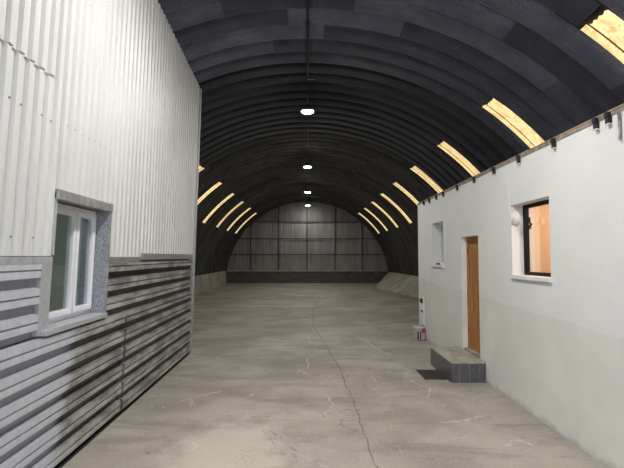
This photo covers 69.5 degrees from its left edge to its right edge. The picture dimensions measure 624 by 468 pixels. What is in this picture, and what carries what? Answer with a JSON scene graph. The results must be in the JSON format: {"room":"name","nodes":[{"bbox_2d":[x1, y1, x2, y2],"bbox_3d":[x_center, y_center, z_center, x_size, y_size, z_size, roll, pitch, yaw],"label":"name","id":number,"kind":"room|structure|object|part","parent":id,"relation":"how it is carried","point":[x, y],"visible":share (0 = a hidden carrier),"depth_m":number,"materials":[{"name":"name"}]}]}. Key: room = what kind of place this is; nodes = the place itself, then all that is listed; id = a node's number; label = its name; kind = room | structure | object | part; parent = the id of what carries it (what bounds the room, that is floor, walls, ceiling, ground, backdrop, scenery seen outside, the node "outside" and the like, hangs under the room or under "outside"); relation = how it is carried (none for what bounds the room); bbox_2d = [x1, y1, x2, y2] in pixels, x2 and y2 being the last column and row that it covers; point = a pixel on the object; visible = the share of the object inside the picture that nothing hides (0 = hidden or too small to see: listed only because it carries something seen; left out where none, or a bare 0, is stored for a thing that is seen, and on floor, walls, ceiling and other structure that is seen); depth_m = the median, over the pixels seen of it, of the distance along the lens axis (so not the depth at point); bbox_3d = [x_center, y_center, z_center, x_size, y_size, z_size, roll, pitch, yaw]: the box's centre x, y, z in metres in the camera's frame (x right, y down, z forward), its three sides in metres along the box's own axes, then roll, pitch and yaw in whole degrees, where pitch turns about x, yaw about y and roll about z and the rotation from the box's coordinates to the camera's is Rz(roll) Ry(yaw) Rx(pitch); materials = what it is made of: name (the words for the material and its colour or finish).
{"room":"warehouse hangar","nodes":[
{"label":"warehouse hangar","id":0,"kind":"room"},
{"bbox_2d":[0,0,201,467],"bbox_3d":[-3.775,-0.818,2.419,3.686,5.678,13.815,0,-3,-3],"label":"wall","id":1,"kind":"structure","parent":0,"point":[100,100],"depth_m":4.57,"materials":[{"name":"grey metal"}]},
{"bbox_2d":[40,204,107,335],"bbox_3d":[-2.292,0.295,4.263,0.242,1.130,1.196,0,-3,-2],"label":"window","id":2,"kind":"structure","parent":1,"relation":"in","point":[70,316],"depth_m":4.39,"materials":[{"name":"white plastic"}]},
{"bbox_3d":[-2.342,0.260,4.101,0.104,0.995,0.608,0,-3,-2],"label":"sash","id":3,"kind":"part","parent":2,"relation":"part of","materials":[{"name":"white plastic"}]},
{"bbox_3d":[-2.292,0.837,4.236,0.241,0.045,1.196,0,-3,-2],"label":"sill","id":4,"kind":"part","parent":2,"relation":"part of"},
{"bbox_3d":[-2.362,0.286,4.626,0.101,0.995,0.407,0,-3,-2],"label":"sash","id":5,"kind":"part","parent":2,"relation":"part of","materials":[{"name":"white plastic"}]},
{"bbox_3d":[-2.306,2.001,2.154,0.202,0.020,13.356,0,-3,-2],"label":"rail","id":6,"kind":"part","parent":1,"relation":"part of","materials":[{"name":"grey metal"}]},
{"bbox_3d":[-2.469,-0.353,9.175,0.286,5.430,0.439,0,-3,-1],"label":"corner trim","id":7,"kind":"part","parent":1,"relation":"part of","materials":[{"name":"grey metal"}]},
{"bbox_2d":[226,202,387,282],"bbox_3d":[-0.326,0.570,32.631,11.800,5.950,0.260,0,-3,-1],"label":"wall","id":8,"kind":"structure","parent":0,"point":[297,242],"depth_m":32.63,"materials":[{"name":"metal"}]},
{"bbox_3d":[-4.426,0.981,32.568,0.080,3.402,0.058,0,-3,-1],"label":"post","id":9,"kind":"part","parent":8,"relation":"part of","materials":[{"name":"metal"}]},
{"bbox_3d":[-2.406,0.352,32.620,0.080,4.665,0.058,0,-3,-1],"label":"post","id":10,"kind":"part","parent":8,"relation":"part of","materials":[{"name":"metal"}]},
{"bbox_3d":[-0.326,-0.876,32.654,7.866,0.060,0.039,0,-3,-1],"label":"rail","id":11,"kind":"part","parent":8,"relation":"part of","materials":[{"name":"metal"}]},
{"bbox_3d":[-0.366,0.165,32.650,0.080,5.040,0.058,0,-3,-1],"label":"post","id":12,"kind":"part","parent":8,"relation":"part of","materials":[{"name":"metal"}]},
{"bbox_3d":[-0.326,0.342,32.592,9.932,0.060,0.039,0,-3,-1],"label":"rail","id":13,"kind":"part","parent":8,"relation":"part of","materials":[{"name":"metal"}]},
{"bbox_3d":[-0.326,1.491,32.534,11.071,0.060,0.039,0,-3,-1],"label":"rail","id":14,"kind":"part","parent":8,"relation":"part of","materials":[{"name":"metal"}]},
{"bbox_3d":[1.664,0.337,32.662,0.080,4.697,0.058,0,-3,-1],"label":"post","id":15,"kind":"part","parent":8,"relation":"part of","materials":[{"name":"metal"}]},
{"bbox_3d":[3.624,0.916,32.652,0.080,3.540,0.058,0,-3,-1],"label":"post","id":16,"kind":"part","parent":8,"relation":"part of","materials":[{"name":"metal"}]},
{"bbox_2d":[61,283,606,467],"bbox_3d":[-0.141,2.706,13.956,12.600,0.202,37.550,0,-3,-1],"label":"floor","id":17,"kind":"structure","parent":0,"point":[275,375],"depth_m":5.83,"materials":[{"name":"concrete"}]},
{"bbox_2d":[194,271,226,293],"bbox_3d":[-5.962,2.138,13.601,0.250,0.900,36.300,0,-3,-1],"label":"kerb","id":18,"kind":"object","parent":17,"relation":"on","point":[204,282],"visible":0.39,"depth_m":26.20,"materials":[{"name":"grey concrete"}]},
{"bbox_2d":[375,272,418,297],"bbox_3d":[4.823,2.511,20.599,1.800,0.860,19.300,0,-3,-1],"label":"kerb","id":19,"kind":"object","parent":17,"relation":"on","point":[405,284],"visible":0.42,"depth_m":24.83,"materials":[{"name":"grey concrete"}]},
{"bbox_2d":[412,325,424,339],"bbox_3d":[2.468,2.281,10.386,0.235,0.290,0.335,0,-3,-1],"label":"bucket","id":20,"kind":"object","parent":17,"relation":"on","point":[418,330],"visible":1,"depth_m":10.24,"materials":[{"name":"white plastic"}]},
{"bbox_3d":[2.468,2.162,10.399,0.235,0.050,0.320,0,-3,-1],"label":"lid","id":21,"kind":"part","parent":20,"relation":"part of","materials":[{"name":"grey plastic"}]},
{"bbox_2d":[416,370,447,379],"bbox_3d":[1.922,2.262,7.250,0.350,0.012,0.570,0,-3,-1],"label":"doormat","id":22,"kind":"object","parent":17,"relation":"on","point":[426,374],"visible":1,"depth_m":7.17,"materials":[{"name":"black rubber"}]},
{"bbox_2d":[430,347,485,382],"bbox_3d":[2.357,2.119,7.372,0.530,0.310,1.166,0,-3,-1],"label":"step","id":23,"kind":"structure","parent":17,"relation":"on","point":[458,365],"depth_m":6.89,"materials":[{"name":"concrete"}]},
{"bbox_2d":[158,0,623,275],"bbox_3d":[-0.143,-0.367,14.298,12.020,6.046,38.163,0,-3,-1],"label":"ceiling","id":24,"kind":"structure","parent":0,"point":[392,77],"depth_m":9.44,"materials":[{"name":"metal"}]},
{"bbox_2d":[197,182,221,204],"bbox_3d":[-4.171,-1.456,17.725,1.684,1.597,0.480,0,-3,-1],"label":"skylight","id":25,"kind":"object","parent":24,"relation":"attached to","point":[210,190],"visible":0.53,"depth_m":17.82,"materials":[{"name":"beige plastic"}]},
{"bbox_2d":[203,193,233,222],"bbox_3d":[-4.202,-1.301,20.801,1.684,1.597,0.480,0,-3,-1],"label":"skylight","id":26,"kind":"object","parent":24,"relation":"attached to","point":[232,194],"visible":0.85,"depth_m":20.87,"materials":[{"name":"beige plastic"}]},
{"bbox_2d":[216,201,243,226],"bbox_3d":[-4.232,-1.146,23.877,1.684,1.597,0.480,0,-3,-1],"label":"skylight","id":27,"kind":"object","parent":24,"relation":"attached to","point":[235,207],"visible":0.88,"depth_m":23.96,"materials":[{"name":"beige plastic"}]},
{"bbox_2d":[227,208,250,230],"bbox_3d":[-4.263,-0.991,26.953,1.684,1.597,0.480,0,-3,-1],"label":"skylight","id":28,"kind":"object","parent":24,"relation":"attached to","point":[248,208],"visible":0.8,"depth_m":27.04,"materials":[{"name":"beige plastic"}]},
{"bbox_2d":[235,213,256,232],"bbox_3d":[-4.294,-0.836,30.029,1.684,1.597,0.480,0,-3,-1],"label":"skylight","id":29,"kind":"object","parent":24,"relation":"attached to","point":[255,213],"visible":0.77,"depth_m":30.12,"materials":[{"name":"beige plastic"}]},
{"bbox_2d":[307,79,308,198],"bbox_3d":[-0.203,-2.954,20.429,0.052,0.048,20.711,0,-3,-1],"label":"cable","id":30,"kind":"object","parent":24,"relation":"attached to","point":[307,79],"visible":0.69,"depth_m":14.53,"materials":[{"name":"black rubber"}]},
{"bbox_2d":[301,95,313,113],"bbox_3d":[-0.109,-3.191,11.064,0.310,0.432,0.310,0,-3,-1],"label":"lamp","id":31,"kind":"object","parent":30,"relation":"hanging from","point":[307,109],"visible":1,"depth_m":10.98,"materials":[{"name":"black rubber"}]},
{"bbox_2d":[304,157,310,167],"bbox_3d":[-0.177,-2.846,17.895,0.310,0.432,0.310,0,-3,-1],"label":"lamp","id":32,"kind":"object","parent":30,"relation":"hanging from","point":[307,165],"visible":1,"depth_m":17.80,"materials":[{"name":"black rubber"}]},
{"bbox_2d":[306,0,314,79],"bbox_3d":[0.040,-3.837,2.928,0.205,0.080,14.260,0,-3,-1],"label":"pipe","id":33,"kind":"object","parent":24,"relation":"attached to","point":[307,1],"visible":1,"depth_m":8.19,"materials":[{"name":"black metal"}]},
{"bbox_2d":[355,211,378,232],"bbox_3d":[3.694,-0.832,30.109,1.684,1.597,0.480,0,-3,-1],"label":"skylight","id":34,"kind":"object","parent":24,"relation":"attached to","point":[355,211],"visible":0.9,"depth_m":30.21,"materials":[{"name":"beige plastic"}]},
{"bbox_2d":[364,208,387,230],"bbox_3d":[3.725,-0.987,27.033,1.684,1.597,0.480,0,-3,-1],"label":"skylight","id":35,"kind":"object","parent":24,"relation":"attached to","point":[371,213],"visible":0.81,"depth_m":27.12,"materials":[{"name":"beige plastic"}]},
{"bbox_2d":[371,201,397,226],"bbox_3d":[3.756,-1.142,23.957,1.684,1.597,0.480,0,-3,-1],"label":"skylight","id":36,"kind":"object","parent":24,"relation":"attached to","point":[375,204],"visible":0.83,"depth_m":24.05,"materials":[{"name":"beige plastic"}]},
{"bbox_2d":[377,192,411,222],"bbox_3d":[3.787,-1.297,20.881,1.684,1.597,0.480,0,-3,-1],"label":"skylight","id":37,"kind":"object","parent":24,"relation":"attached to","point":[382,194],"visible":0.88,"depth_m":20.96,"materials":[{"name":"beige plastic"}]},
{"bbox_2d":[393,182,418,204],"bbox_3d":[3.817,-1.452,17.805,1.684,1.597,0.480,0,-3,-1],"label":"skylight","id":38,"kind":"object","parent":24,"relation":"attached to","point":[409,195],"visible":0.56,"depth_m":17.90,"materials":[{"name":"beige plastic"}]},
{"bbox_2d":[406,160,442,192],"bbox_3d":[3.848,-1.607,14.729,1.684,1.597,0.480,0,-3,-1],"label":"skylight","id":39,"kind":"object","parent":24,"relation":"attached to","point":[431,182],"visible":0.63,"depth_m":14.75,"materials":[{"name":"beige plastic"}]},
{"bbox_3d":[3.995,-1.519,14.659,1.392,1.374,0.303,0,-3,-1],"label":"panel","id":40,"kind":"part","parent":39,"relation":"part of","materials":[{"name":"beige plastic"}]},
{"bbox_2d":[427,139,479,175],"bbox_3d":[3.887,-1.771,11.653,1.687,1.600,0.480,0,-3,-1],"label":"skylight","id":41,"kind":"object","parent":24,"relation":"attached to","point":[452,152],"visible":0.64,"depth_m":11.68,"materials":[{"name":"beige plastic"}]},
{"bbox_3d":[4.034,-1.683,11.584,1.395,1.376,0.303,0,-3,-1],"label":"panel","id":42,"kind":"part","parent":41,"relation":"part of","materials":[{"name":"beige plastic"}]},
{"bbox_2d":[469,98,544,147],"bbox_3d":[3.918,-1.926,8.578,1.687,1.600,0.480,0,-3,-1],"label":"skylight","id":43,"kind":"object","parent":24,"relation":"attached to","point":[505,115],"visible":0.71,"depth_m":8.59,"materials":[{"name":"beige plastic"}]},
{"bbox_2d":[554,0,623,63],"bbox_3d":[3.949,-2.081,5.502,1.687,1.600,0.480,0,-3,-1],"label":"skylight","id":44,"kind":"object","parent":24,"relation":"attached to","point":[603,26],"visible":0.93,"depth_m":5.56,"materials":[{"name":"beige plastic"}]},
{"bbox_3d":[4.125,-1.972,5.431,1.336,1.334,0.303,0,-3,-1],"label":"panel","id":45,"kind":"part","parent":44,"relation":"part of","materials":[{"name":"beige plastic"}]},
{"bbox_2d":[418,110,623,467],"bbox_3d":[4.192,0.472,3.297,3.050,3.190,15.350,0,-3,-1],"label":"wall","id":46,"kind":"structure","parent":0,"point":[555,349],"depth_m":5.00,"materials":[{"name":"white paint"}]},
{"bbox_2d":[420,296,424,324],"bbox_3d":[2.576,1.777,10.520,0.036,0.650,0.300,0,-3,-1],"label":"meter box","id":47,"kind":"object","parent":46,"relation":"attached to","point":[422,305],"visible":1,"depth_m":10.45,"materials":[{"name":"plastic"}]},
{"bbox_2d":[431,223,443,267],"bbox_3d":[2.702,0.223,9.338,0.250,0.925,0.800,0,-3,-1],"label":"window","id":48,"kind":"structure","parent":46,"relation":"in","point":[441,224],"depth_m":9.68,"materials":[{"name":"white plastic"}]},
{"bbox_3d":[2.672,0.662,9.316,0.190,0.047,0.800,0,-3,-1],"label":"sill","id":49,"kind":"part","parent":48,"relation":"part of","materials":[{"name":"stone"}]},
{"bbox_2d":[464,236,479,357],"bbox_3d":[2.785,1.157,7.464,0.280,2.240,0.790,0,-3,-1],"label":"door","id":50,"kind":"structure","parent":46,"relation":"in","point":[473,347],"depth_m":7.59,"materials":[{"name":"brown wood"}]},
{"bbox_2d":[491,167,495,174],"bbox_3d":[2.613,-0.906,6.480,0.045,0.114,0.052,0,-3,-1],"label":"bracket","id":51,"kind":"object","parent":46,"relation":"attached to","point":[493,169],"visible":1,"depth_m":6.46,"materials":[{"name":"black metal"}]},
{"bbox_2d":[506,166,511,216],"bbox_3d":[2.635,-0.572,6.023,0.012,0.712,0.128,0,-3,-1],"label":"cable","id":52,"kind":"object","parent":46,"relation":"attached to","point":[506,166],"visible":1,"depth_m":6.04,"materials":[{"name":"white plastic"}]},
{"bbox_2d":[511,218,519,226],"bbox_3d":[2.667,-0.154,5.896,0.116,0.121,0.092,0,-3,-1],"label":"wall fitting","id":53,"kind":"object","parent":46,"relation":"attached to","point":[515,221],"visible":1,"depth_m":5.86,"materials":[{"name":"white plastic"}]},
{"bbox_2d":[515,155,520,164],"bbox_3d":[2.621,-0.944,5.721,0.045,0.114,0.052,0,-3,-1],"label":"bracket","id":54,"kind":"object","parent":46,"relation":"attached to","point":[518,159],"visible":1,"depth_m":5.70,"materials":[{"name":"black metal"}]},
{"bbox_2d":[417,103,623,205],"bbox_3d":[2.690,-1.108,3.367,0.074,0.052,15.360,0,-3,-1],"label":"trim","id":55,"kind":"structure","parent":46,"relation":"attached to","point":[619,108],"depth_m":5.20,"materials":[{"name":"brown wood"}]},
{"bbox_2d":[510,199,551,282],"bbox_3d":[2.735,0.079,5.476,0.250,0.965,0.970,0,-3,-1],"label":"window","id":56,"kind":"structure","parent":46,"relation":"in","point":[532,276],"depth_m":5.85,"materials":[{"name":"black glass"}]},
{"bbox_3d":[2.708,0.537,5.452,0.195,0.047,0.970,0,-3,-1],"label":"sill","id":57,"kind":"part","parent":56,"relation":"part of","materials":[{"name":"stone"}]},
{"bbox_2d":[550,138,556,148],"bbox_3d":[2.629,-0.985,4.902,0.045,0.114,0.052,0,-3,-1],"label":"bracket","id":58,"kind":"object","parent":46,"relation":"attached to","point":[552,140],"visible":1,"depth_m":4.88,"materials":[{"name":"black metal"}]},
{"bbox_2d":[591,117,599,130],"bbox_3d":[2.636,-1.022,4.183,0.045,0.114,0.052,0,-3,-1],"label":"bracket","id":59,"kind":"object","parent":46,"relation":"attached to","point":[595,121],"visible":1,"depth_m":4.16,"materials":[{"name":"black metal"}]},
{"bbox_2d":[603,111,611,125],"bbox_3d":[2.638,-1.030,4.014,0.045,0.114,0.052,0,-3,-1],"label":"bracket","id":60,"kind":"object","parent":46,"relation":"attached to","point":[607,115],"visible":1,"depth_m":3.99,"materials":[{"name":"black metal"}]},
{"bbox_2d":[617,112,620,140],"bbox_3d":[2.646,-0.926,3.873,0.023,0.240,0.024,0,-3,-1],"label":"pipe stub","id":61,"kind":"object","parent":46,"relation":"attached to","point":[618,113],"visible":1,"depth_m":3.87,"materials":[{"name":"grey metal"}]}
]}

